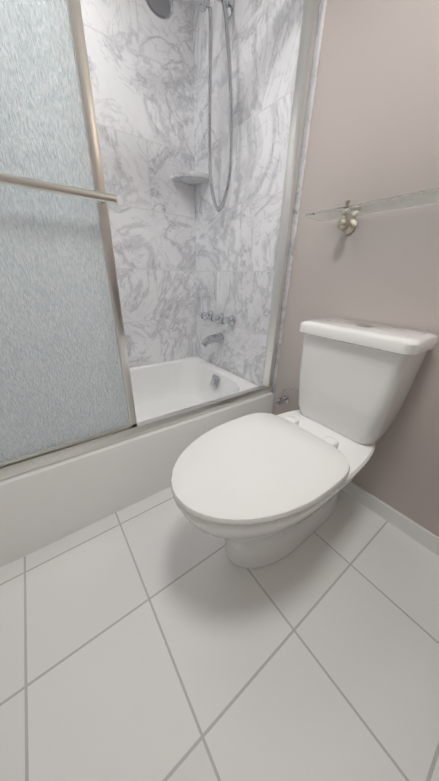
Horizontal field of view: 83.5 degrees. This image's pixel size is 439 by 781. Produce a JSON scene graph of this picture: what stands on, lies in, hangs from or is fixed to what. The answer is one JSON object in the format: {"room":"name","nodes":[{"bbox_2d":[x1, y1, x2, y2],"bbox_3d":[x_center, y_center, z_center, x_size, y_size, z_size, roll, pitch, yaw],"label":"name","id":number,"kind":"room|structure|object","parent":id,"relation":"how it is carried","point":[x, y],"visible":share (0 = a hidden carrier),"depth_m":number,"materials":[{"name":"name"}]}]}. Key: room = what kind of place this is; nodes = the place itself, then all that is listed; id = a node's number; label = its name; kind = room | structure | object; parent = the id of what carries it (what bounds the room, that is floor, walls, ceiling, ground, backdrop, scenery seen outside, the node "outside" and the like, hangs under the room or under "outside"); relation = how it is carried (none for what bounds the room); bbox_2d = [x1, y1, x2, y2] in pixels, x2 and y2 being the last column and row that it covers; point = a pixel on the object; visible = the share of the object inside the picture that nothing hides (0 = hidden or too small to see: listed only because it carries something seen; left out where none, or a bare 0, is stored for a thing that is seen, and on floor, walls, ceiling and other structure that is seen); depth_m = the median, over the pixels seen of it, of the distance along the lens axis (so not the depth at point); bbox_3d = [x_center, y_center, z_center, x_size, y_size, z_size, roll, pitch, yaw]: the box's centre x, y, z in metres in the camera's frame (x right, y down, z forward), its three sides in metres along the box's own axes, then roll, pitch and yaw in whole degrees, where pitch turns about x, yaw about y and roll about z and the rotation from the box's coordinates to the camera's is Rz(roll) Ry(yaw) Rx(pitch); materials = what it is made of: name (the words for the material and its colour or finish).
{"room":"bathroom","nodes":[
{"label":"bathroom","id":0,"kind":"room"},
{"bbox_2d":[0,487,438,780],"bbox_3d":[-1.035,1.118,-0.299,4.720,0.060,3.900,-16,30,-33],"label":"floor","id":1,"kind":"structure","parent":0,"point":[159,636],"depth_m":0.63,"materials":[{"name":"tile"}]},
{"bbox_2d":[0,356,272,567],"bbox_3d":[-0.563,0.183,1.302,1.532,0.315,0.822,-16,30,-33],"label":"tub","id":2,"kind":"object","parent":1,"relation":"on","point":[42,507],"visible":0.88,"depth_m":0.97,"materials":[{"name":"white ceramic"}]},
{"bbox_2d":[0,0,319,480],"bbox_3d":[-0.319,-0.518,0.640,1.529,1.524,0.088,-16,30,-33],"label":"shower door","id":3,"kind":"structure","parent":2,"relation":"on","point":[66,391],"depth_m":0.66,"materials":[{"name":"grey glass"}]},
{"bbox_2d":[170,318,437,568],"bbox_3d":[0.221,0.193,0.807,0.801,0.756,0.392,-16,30,-33],"label":"toilet","id":4,"kind":"object","parent":1,"relation":"on","point":[257,490],"visible":1,"depth_m":0.74,"materials":[{"name":"white ceramic"}]},
{"bbox_2d":[272,0,438,536],"bbox_3d":[0.682,-0.512,0.698,0.120,2.150,3.300,-16,30,-33],"label":"wall","id":5,"kind":"structure","parent":0,"point":[374,132],"depth_m":0.81,"materials":[{"name":"grey paint"}]},
{"bbox_2d":[193,0,326,413],"bbox_3d":[0.085,-0.826,1.339,0.012,2.150,0.813,-16,30,-33],"label":"wall tile","id":6,"kind":"structure","parent":5,"relation":"attached to","point":[237,236],"depth_m":1.19,"materials":[{"name":"stone"}]},
{"bbox_2d":[145,0,233,211],"bbox_3d":[-0.103,-1.260,1.065,0.390,0.763,0.181,-16,30,-33],"label":"shower","id":7,"kind":"object","parent":6,"relation":"attached to","point":[162,9],"visible":1,"depth_m":1.05,"materials":[{"name":"silver metal"}]},
{"bbox_2d":[171,171,208,185],"bbox_3d":[-0.168,-1.213,1.395,0.160,0.022,0.160,-16,30,-33],"label":"corner shelf","id":8,"kind":"object","parent":6,"relation":"attached to","point":[194,178],"visible":0.94,"depth_m":1.38,"materials":[{"name":"stone"}]},
{"bbox_2d":[201,311,235,346],"bbox_3d":[-0.052,-0.385,1.576,0.152,0.209,0.292,-16,30,-33],"label":"tub faucet","id":9,"kind":"object","parent":6,"relation":"attached to","point":[218,337],"visible":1,"depth_m":1.57,"materials":[{"name":"silver metal"}]},
{"bbox_2d":[274,388,298,404],"bbox_3d":[0.363,0.036,1.217,0.082,0.146,0.183,-16,30,-33],"label":"supply valve","id":10,"kind":"object","parent":5,"relation":"attached to","point":[284,399],"visible":0.77,"depth_m":1.27,"materials":[{"name":"silver metal"}]},
{"bbox_2d":[304,188,438,233],"bbox_3d":[0.517,-0.527,0.699,0.136,0.092,0.575,-16,30,-33],"label":"glass shelf","id":11,"kind":"object","parent":5,"relation":"attached to","point":[346,215],"visible":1,"depth_m":0.74,"materials":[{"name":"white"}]},
{"bbox_2d":[342,482,438,555],"bbox_3d":[0.604,0.450,1.096,0.012,0.065,1.050,-16,30,-33],"label":"baseboard","id":12,"kind":"structure","parent":5,"relation":"attached to","point":[424,537],"depth_m":0.97,"materials":[{"name":"white paint"}]},
{"bbox_3d":[-0.999,-0.780,1.172,1.970,2.150,0.150,-16,30,-33],"label":"wall","id":13,"kind":"structure","parent":0,"visible":0},
{"bbox_2d":[80,0,196,367],"bbox_3d":[-0.789,-0.796,1.220,1.548,2.150,0.015,-16,30,-33],"label":"wall tile","id":14,"kind":"structure","parent":13,"relation":"attached to","point":[140,60],"depth_m":1.33,"materials":[{"name":"stone"}]}
]}

